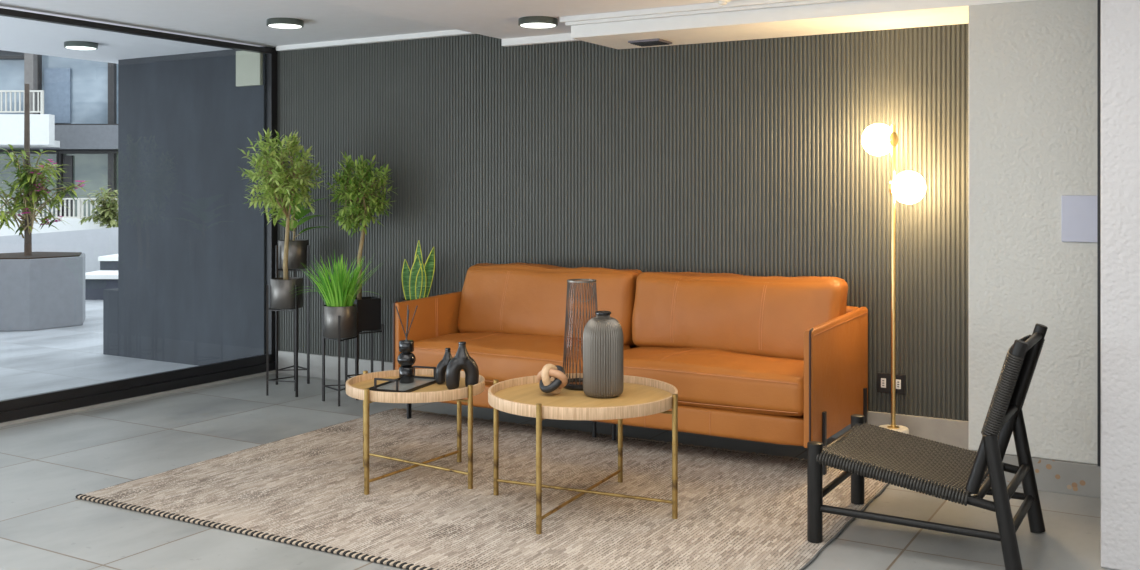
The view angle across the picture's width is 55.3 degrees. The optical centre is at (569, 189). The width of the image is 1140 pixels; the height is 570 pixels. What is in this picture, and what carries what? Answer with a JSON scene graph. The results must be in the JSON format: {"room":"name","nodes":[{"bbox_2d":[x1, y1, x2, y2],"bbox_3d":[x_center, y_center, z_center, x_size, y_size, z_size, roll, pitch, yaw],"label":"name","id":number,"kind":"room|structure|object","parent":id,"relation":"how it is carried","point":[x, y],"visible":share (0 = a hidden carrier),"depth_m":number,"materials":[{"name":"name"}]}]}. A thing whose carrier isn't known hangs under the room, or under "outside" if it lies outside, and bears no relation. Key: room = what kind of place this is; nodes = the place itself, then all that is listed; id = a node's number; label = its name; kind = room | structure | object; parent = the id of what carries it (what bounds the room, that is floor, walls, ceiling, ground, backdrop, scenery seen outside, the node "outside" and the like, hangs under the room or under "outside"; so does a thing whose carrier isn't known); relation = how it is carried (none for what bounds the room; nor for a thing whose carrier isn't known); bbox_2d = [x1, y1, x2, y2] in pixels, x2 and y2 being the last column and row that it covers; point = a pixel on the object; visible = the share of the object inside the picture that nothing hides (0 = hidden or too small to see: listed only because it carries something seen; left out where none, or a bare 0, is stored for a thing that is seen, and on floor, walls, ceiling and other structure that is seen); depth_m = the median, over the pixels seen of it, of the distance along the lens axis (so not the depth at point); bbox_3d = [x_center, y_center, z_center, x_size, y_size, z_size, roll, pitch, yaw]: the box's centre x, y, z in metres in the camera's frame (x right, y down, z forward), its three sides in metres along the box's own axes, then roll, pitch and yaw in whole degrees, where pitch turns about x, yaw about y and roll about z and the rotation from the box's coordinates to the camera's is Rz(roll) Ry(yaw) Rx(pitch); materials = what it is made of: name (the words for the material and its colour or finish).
{"room":"lobby","nodes":[
{"label":"lobby","id":0,"kind":"room"},
{"bbox_2d":[103,46,273,365],"bbox_3d":[-2.853,0.140,8.323,1.770,2.340,0.330,0,0,30],"label":"wall","id":1,"kind":"structure","parent":0,"point":[191,290],"depth_m":8.13,"materials":[{"name":"grey paint"}]},
{"bbox_2d":[236,51,262,86],"bbox_3d":[-2.295,-0.873,7.791,0.245,0.255,0.027,0,0,30],"label":"wall plate","id":2,"kind":"object","parent":1,"relation":"attached to","point":[249,65],"visible":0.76,"depth_m":7.77,"materials":[{"name":"grey plastic"}]},
{"bbox_2d":[323,304,356,337],"bbox_3d":[-1.407,0.799,6.663,0.202,0.191,0.202,0,0,30],"label":"pot","id":3,"kind":"object","parent":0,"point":[347,312],"depth_m":6.58,"materials":[{"name":"black metal"}]},
{"bbox_2d":[0,0,735,63],"bbox_3d":[-1.423,-1.127,2.516,10.200,0.385,8.900,0,0,30],"label":"ceiling","id":4,"kind":"structure","parent":0,"point":[232,21],"depth_m":6.37,"materials":[{"name":"paint"}]},
{"bbox_2d":[64,41,97,49],"bbox_3d":[-3.393,-0.999,7.556,0.216,0.043,0.216,0,0,30],"label":"ceiling light","id":5,"kind":"object","parent":4,"relation":"attached to","point":[77,45],"visible":1,"depth_m":7.48,"materials":[{"name":"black metal"}]},
{"bbox_2d":[66,46,95,49],"bbox_3d":[-3.393,-0.984,7.556,0.194,0.014,0.194,0,0,30],"label":"diffuser","id":6,"kind":"object","parent":5,"relation":"attached to","point":[69,47],"depth_m":7.52,"materials":[{"name":"white plastic"}]},
{"bbox_2d":[266,18,303,28],"bbox_3d":[-1.713,-0.999,6.547,0.216,0.043,0.216,0,0,30],"label":"ceiling light","id":7,"kind":"object","parent":4,"relation":"attached to","point":[283,23],"visible":1,"depth_m":6.47,"materials":[{"name":"black metal"}]},
{"bbox_2d":[269,24,301,28],"bbox_3d":[-1.713,-0.984,6.547,0.194,0.014,0.194,0,0,30],"label":"diffuser","id":8,"kind":"object","parent":7,"relation":"attached to","point":[283,26],"depth_m":6.52,"materials":[{"name":"white plastic"}]},
{"bbox_2d":[518,16,557,27],"bbox_3d":[-0.174,-0.913,5.957,0.216,0.043,0.216,0,0,30],"label":"ceiling light","id":9,"kind":"object","parent":4,"relation":"attached to","point":[529,21],"visible":1,"depth_m":5.88,"materials":[{"name":"black metal"}]},
{"bbox_2d":[521,23,555,27],"bbox_3d":[-0.174,-0.899,5.957,0.194,0.014,0.194,0,0,30],"label":"diffuser","id":10,"kind":"object","parent":9,"relation":"attached to","point":[527,25],"depth_m":5.92,"materials":[{"name":"white plastic"}]},
{"bbox_2d":[713,0,731,4],"bbox_3d":[0.739,-0.915,5.271,0.100,0.039,0.100,0,0,30],"label":"smoke detector","id":11,"kind":"object","parent":4,"relation":"attached to","point":[720,2],"visible":1,"depth_m":5.26,"materials":[{"name":"white plastic"}]},
{"bbox_2d":[571,0,1033,48],"bbox_3d":[2.551,-0.884,4.729,5.585,0.122,0.548,0,0,30],"label":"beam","id":12,"kind":"structure","parent":4,"relation":"attached to","point":[860,15],"depth_m":5.44,"materials":[{"name":"white paint"}]},
{"bbox_2d":[628,39,671,46],"bbox_3d":[0.445,-0.815,6.035,0.190,0.016,0.170,0,0,30],"label":"ceiling vent","id":13,"kind":"object","parent":12,"relation":"attached to","point":[648,42],"visible":1,"depth_m":6.00,"materials":[{"name":"black metal"}]},
{"bbox_2d":[560,0,857,25],"bbox_3d":[2.382,-0.915,4.485,5.630,0.050,0.048,0,0,30],"label":"beam","id":14,"kind":"structure","parent":12,"relation":"attached to","point":[738,5],"depth_m":5.53,"materials":[{"name":"white paint"}]},
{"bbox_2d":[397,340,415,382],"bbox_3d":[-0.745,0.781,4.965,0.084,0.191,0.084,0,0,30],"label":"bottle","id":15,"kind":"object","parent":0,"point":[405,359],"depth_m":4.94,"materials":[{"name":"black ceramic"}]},
{"bbox_2d":[0,373,1114,569],"bbox_3d":[-0.670,1.350,1.987,8.367,0.100,8.750,0,0,30],"label":"floor","id":16,"kind":"structure","parent":0,"point":[45,463],"depth_m":4.49,"materials":[{"name":"tile"}]},
{"bbox_2d":[266,285,297,396],"bbox_3d":[-1.781,0.950,6.927,0.214,0.700,0.216,0,0,30],"label":"plant stand","id":17,"kind":"object","parent":16,"relation":"on","point":[295,310],"visible":0.84,"depth_m":6.87,"materials":[{"name":"metal"}]},
{"bbox_2d":[237,128,326,308],"bbox_3d":[-1.820,0.177,6.928,0.568,1.140,0.555,0,0,-21],"label":"tree","id":18,"kind":"object","parent":17,"relation":"on","point":[280,185],"visible":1,"depth_m":6.85,"materials":[{"name":"green plant"}]},
{"bbox_2d":[276,245,309,384],"bbox_3d":[-1.855,0.835,7.332,0.209,0.930,0.219,0,0,30],"label":"plant stand","id":19,"kind":"object","parent":16,"relation":"on","point":[308,246],"visible":0.67,"depth_m":7.30,"materials":[{"name":"metal"}]},
{"bbox_2d":[262,193,328,268],"bbox_3d":[-1.856,0.268,7.346,0.465,0.520,0.463,0,0,30],"label":"rubber plant","id":20,"kind":"object","parent":19,"relation":"on","point":[297,250],"visible":0.7,"depth_m":7.28,"materials":[{"name":"green plant"}]},
{"bbox_2d":[322,312,358,405],"bbox_3d":[-1.419,1.028,6.681,0.209,0.545,0.219,0,0,30],"label":"plant stand","id":21,"kind":"object","parent":16,"relation":"on","point":[357,336],"visible":0.72,"depth_m":6.70,"materials":[{"name":"metal"}]},
{"bbox_2d":[290,253,384,337],"bbox_3d":[-1.427,0.633,6.667,0.536,0.524,0.566,0,0,43],"label":"potted grass","id":22,"kind":"object","parent":21,"relation":"on","point":[340,293],"depth_m":6.58,"materials":[{"name":"plant"}]},
{"bbox_2d":[345,324,383,390],"bbox_3d":[-1.328,1.080,7.034,0.197,0.440,0.197,0,0,-33],"label":"plant stand","id":23,"kind":"object","parent":16,"relation":"on","point":[347,376],"visible":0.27,"depth_m":7.02,"materials":[{"name":"metal"}]},
{"bbox_2d":[326,151,397,330],"bbox_3d":[-1.339,0.323,7.000,0.498,1.150,0.430,0,0,30],"label":"tree","id":24,"kind":"object","parent":23,"relation":"on","point":[359,200],"visible":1,"depth_m":6.96,"materials":[{"name":"green plant"}]},
{"bbox_2d":[75,408,888,569],"bbox_3d":[-0.277,1.290,4.803,2.980,0.019,2.209,0,0,30],"label":"rug","id":25,"kind":"object","parent":16,"relation":"on","point":[740,510],"visible":0.9,"depth_m":4.55,"materials":[{"name":"beige fabric"}]},
{"bbox_2d":[346,369,484,494],"bbox_3d":[-0.692,1.066,4.888,0.618,0.446,0.618,0,0,-32],"label":"coffee table","id":26,"kind":"object","parent":25,"relation":"on","point":[357,387],"visible":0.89,"depth_m":4.70,"materials":[{"name":"brown wood"}]},
{"bbox_2d":[368,366,435,391],"bbox_3d":[-0.739,0.852,4.903,0.188,0.061,0.362,0,0,20],"label":"serving tray","id":27,"kind":"object","parent":26,"relation":"on","point":[393,385],"visible":0.66,"depth_m":4.86,"materials":[{"name":"black metal"}]},
{"bbox_2d":[395,305,417,382],"bbox_3d":[-0.745,0.701,4.965,0.084,0.351,0.084,0,0,-30],"label":"reed diffuser","id":28,"kind":"object","parent":27,"relation":"on","point":[406,359],"visible":1,"depth_m":4.94,"materials":[{"name":"black ceramic"}]},
{"bbox_2d":[435,348,459,383],"bbox_3d":[-0.556,0.800,4.952,0.114,0.161,0.052,0,0,-9],"label":"vase","id":29,"kind":"object","parent":26,"relation":"on","point":[440,370],"visible":0.48,"depth_m":4.93,"materials":[{"name":"black ceramic"}]},
{"bbox_2d":[445,342,478,389],"bbox_3d":[-0.478,0.778,4.827,0.149,0.207,0.070,0,0,-15],"label":"vase","id":30,"kind":"object","parent":26,"relation":"on","point":[461,360],"visible":0.93,"depth_m":4.80,"materials":[{"name":"black ceramic"}]},
{"bbox_2d":[488,373,677,533],"bbox_3d":[0.052,1.046,4.447,0.772,0.486,0.772,0,0,-43],"label":"coffee table","id":31,"kind":"object","parent":25,"relation":"on","point":[522,396],"visible":0.94,"depth_m":4.34,"materials":[{"name":"brown wood"}]},
{"bbox_2d":[537,364,567,393],"bbox_3d":[-0.073,0.779,4.489,0.110,0.129,0.122,0,0,-20],"label":"knot","id":32,"kind":"object","parent":31,"relation":"on","point":[546,385],"visible":1,"depth_m":4.45,"materials":[{"name":"beige wood"}]},
{"bbox_2d":[563,279,597,390],"bbox_3d":[0.050,0.615,4.660,0.174,0.459,0.174,0,0,30],"label":"glass vase","id":33,"kind":"object","parent":31,"relation":"on","point":[576,383],"visible":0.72,"depth_m":4.63,"materials":[{"name":"brown"}]},
{"bbox_2d":[583,311,623,397],"bbox_3d":[0.136,0.671,4.471,0.167,0.345,0.167,0,0,30],"label":"ribbed vase","id":34,"kind":"object","parent":31,"relation":"on","point":[603,340],"visible":1,"depth_m":4.41,"materials":[{"name":"ceramic"}]},
{"bbox_2d":[393,263,867,474],"bbox_3d":[0.275,0.864,5.799,2.403,0.871,0.921,0,0,30],"label":"sofa","id":35,"kind":"object","parent":25,"relation":"on","point":[766,359],"visible":0.82,"depth_m":5.54,"materials":[{"name":"leather"}]},
{"bbox_2d":[412,332,630,384],"bbox_3d":[-0.279,0.930,5.991,1.148,0.229,0.646,0,0,30],"label":"seat cushion","id":36,"kind":"object","parent":35,"relation":"on","point":[501,356],"depth_m":5.81,"materials":[{"name":"leather"}]},
{"bbox_2d":[458,263,641,346],"bbox_3d":[-0.121,0.651,6.257,1.149,0.446,0.321,0,0,30],"label":"cushion","id":37,"kind":"object","parent":35,"relation":"on","point":[529,299],"depth_m":6.16,"materials":[{"name":"leather"}]},
{"bbox_2d":[624,347,803,415],"bbox_3d":[0.708,0.926,5.407,1.157,0.243,0.642,0,0,30],"label":"seat cushion","id":38,"kind":"object","parent":35,"relation":"on","point":[709,381],"depth_m":5.12,"materials":[{"name":"leather"}]},
{"bbox_2d":[632,272,847,359],"bbox_3d":[0.867,0.652,5.685,1.152,0.434,0.327,0,0,30],"label":"cushion","id":39,"kind":"object","parent":35,"relation":"on","point":[765,316],"depth_m":5.56,"materials":[{"name":"leather"}]},
{"bbox_2d":[862,124,925,433],"bbox_3d":[1.598,0.484,5.381,0.316,1.631,0.168,0,0,43],"label":"floor lamp","id":40,"kind":"object","parent":16,"relation":"on","point":[908,187],"visible":0.96,"depth_m":5.37,"materials":[{"name":"gold metal"}]},
{"bbox_2d":[807,323,1047,569],"bbox_3d":[1.343,0.902,4.066,0.753,0.796,0.618,0,0,30],"label":"lounge chair","id":41,"kind":"object","parent":16,"relation":"on","point":[952,473],"visible":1,"depth_m":3.97,"materials":[{"name":"black wood"}]},
{"bbox_3d":[-0.966,1.075,6.851,0.252,0.450,0.252,0,0,30],"label":"plant stand","id":42,"kind":"object","parent":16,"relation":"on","visible":0},
{"bbox_2d":[399,240,434,301],"bbox_3d":[-0.961,0.603,6.854,0.182,0.571,0.160,0,0,-33],"label":"snake plant","id":43,"kind":"object","parent":42,"relation":"on","point":[417,282],"visible":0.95,"depth_m":6.83,"materials":[{"name":"green plant"}]},
{"bbox_2d":[274,24,967,420],"bbox_3d":[0.029,0.135,6.605,4.899,2.330,0.144,0,0,30],"label":"wall","id":44,"kind":"structure","parent":0,"point":[741,157],"depth_m":6.21,"materials":[{"name":"paint"}]},
{"bbox_2d":[0,8,276,422],"bbox_3d":[-4.299,0.149,4.056,0.054,2.302,8.646,0,0,30],"label":"window","id":45,"kind":"structure","parent":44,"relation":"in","point":[28,406],"depth_m":6.96,"materials":[{"name":"black metal"}]},
{"bbox_2d":[0,370,275,426],"bbox_3d":[-4.278,1.291,4.030,0.016,0.018,8.622,0,0,30],"label":"window sill","id":46,"kind":"structure","parent":45,"relation":"attached to","point":[272,371],"depth_m":6.69,"materials":[{"name":"stone"}]},
{"bbox_2d":[276,29,474,50],"bbox_3d":[-1.245,-1.006,7.252,1.927,0.037,0.042,0,0,30],"label":"crown molding","id":47,"kind":"structure","parent":44,"relation":"attached to","point":[456,32],"depth_m":7.27,"materials":[{"name":"white paint"}]},
{"bbox_2d":[502,33,580,46],"bbox_3d":[-0.069,-0.916,6.562,0.800,0.048,0.042,0,0,30],"label":"crown molding","id":48,"kind":"structure","parent":44,"relation":"attached to","point":[556,38],"depth_m":6.62,"materials":[{"name":"white paint"}]},
{"bbox_2d":[278,351,968,449],"bbox_3d":[0.011,1.222,6.526,4.829,0.157,0.024,0,0,30],"label":"baseboard","id":49,"kind":"structure","parent":44,"relation":"attached to","point":[946,431],"depth_m":5.61,"materials":[{"name":"stone"}]},
{"bbox_2d":[877,372,905,394],"bbox_3d":[1.640,0.988,5.561,0.142,0.100,0.018,0,0,30],"label":"power outlet","id":50,"kind":"object","parent":44,"relation":"attached to","point":[883,379],"visible":0.87,"depth_m":5.56,"materials":[{"name":"black plastic"}]},
{"bbox_2d":[881,378,885,387],"bbox_3d":[1.605,0.988,5.575,0.026,0.048,0.005,0,0,30],"label":"socket","id":51,"kind":"object","parent":50,"relation":"attached to","point":[883,380],"depth_m":5.57,"materials":[{"name":"white plastic"}]},
{"bbox_2d":[896,379,900,388],"bbox_3d":[1.669,0.988,5.537,0.026,0.048,0.005,0,0,30],"label":"socket","id":52,"kind":"object","parent":50,"relation":"attached to","point":[898,381],"depth_m":5.53,"materials":[{"name":"white plastic"}]},
{"bbox_2d":[968,0,1096,464],"bbox_3d":[3.475,0.082,4.271,3.528,2.163,0.684,0,0,30],"label":"wall","id":53,"kind":"structure","parent":0,"point":[1032,65],"depth_m":4.72,"materials":[{"name":"white paint"}]},
{"bbox_2d":[971,450,1100,497],"bbox_3d":[3.324,1.232,4.014,3.528,0.137,0.112,0,0,30],"label":"baseboard","id":54,"kind":"structure","parent":53,"relation":"attached to","point":[1056,476],"depth_m":4.66,"materials":[{"name":"stone"}]},
{"bbox_2d":[1061,195,1096,242],"bbox_3d":[2.182,0.122,4.625,0.173,0.199,0.014,0,0,30],"label":"wall panel","id":55,"kind":"object","parent":53,"relation":"attached to","point":[1078,212],"visible":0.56,"depth_m":4.63,"materials":[{"name":"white plastic"}]},
{"bbox_2d":[1097,0,1100,465],"bbox_3d":[2.235,0.082,4.590,0.020,2.163,0.020,0,0,30],"label":"trim","id":56,"kind":"structure","parent":53,"relation":"attached to","point":[1098,1],"depth_m":4.58,"materials":[{"name":"grey paint"}]},
{"bbox_2d":[1101,0,1139,569],"bbox_3d":[3.121,0.150,3.070,2.922,2.300,0.146,0,0,30],"label":"wall","id":57,"kind":"structure","parent":0,"point":[1120,19],"depth_m":3.72,"materials":[{"name":"paint"}]},
{"label":"outside","id":58,"kind":"structure","parent":0,"visible":0},
{"bbox_2d":[0,300,197,399],"bbox_3d":[-20.781,1.376,29.583,54.213,0.148,90.000,0,0,30],"label":"ground","id":59,"kind":"structure","parent":58,"point":[33,362],"depth_m":8.22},
{"bbox_2d":[0,84,86,330],"bbox_3d":[-5.253,0.140,10.468,1.143,2.315,1.289,0,0,30],"label":"potted tree","id":60,"kind":"object","parent":59,"relation":"on","point":[39,290],"visible":1,"depth_m":10.28,"materials":[{"name":"concrete"}]},
{"bbox_2d":[0,218,116,235],"bbox_3d":[-7.961,1.319,17.250,5.620,1.733,0.500,0,0,0],"label":"wall","id":61,"kind":"structure","parent":59,"relation":"on","point":[61,226],"depth_m":17.00,"materials":[{"name":"white paint"}]},
{"bbox_2d":[0,198,117,218],"bbox_3d":[-7.961,0.290,17.130,4.371,0.331,0.080,0,0,0],"label":"terrace railing","id":62,"kind":"object","parent":61,"relation":"on","point":[80,208],"visible":0.23,"depth_m":17.11,"materials":[{"name":"white metal"}]},
{"bbox_2d":[0,227,117,272],"bbox_3d":[-6.924,0.926,14.650,2.929,0.947,0.300,0,0,0],"label":"wall","id":63,"kind":"structure","parent":59,"relation":"on","point":[94,243],"depth_m":14.50,"materials":[{"name":"white paint"}]},
{"bbox_2d":[0,50,117,216],"bbox_3d":[-11.460,-1.212,23.950,9.256,8.595,2.300,0,0,0],"label":"apartment building","id":64,"kind":"structure","parent":59,"relation":"on","point":[74,102],"depth_m":24.38,"materials":[{"name":"white concrete"}]},
{"bbox_2d":[44,68,70,122],"bbox_3d":[-11.482,-2.116,24.400,0.573,1.234,0.040,0,0,0],"label":"window","id":65,"kind":"structure","parent":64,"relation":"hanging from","point":[57,81],"depth_m":24.38,"materials":[{"name":"blue glass"}]},
{"bbox_2d":[80,185,117,227],"bbox_3d":[-7.072,0.305,16.652,0.781,0.753,0.674,0,0,1],"label":"shrub","id":66,"kind":"object","parent":59,"relation":"on","point":[108,215],"visible":0.96,"depth_m":16.59,"materials":[{"name":"green plant"}]},
{"bbox_2d":[85,254,117,299],"bbox_3d":[-5.223,1.073,13.550,1.263,0.494,1.400,0,0,0],"label":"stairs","id":67,"kind":"structure","parent":59,"relation":"on","point":[106,277],"depth_m":12.91,"materials":[{"name":"white concrete"}]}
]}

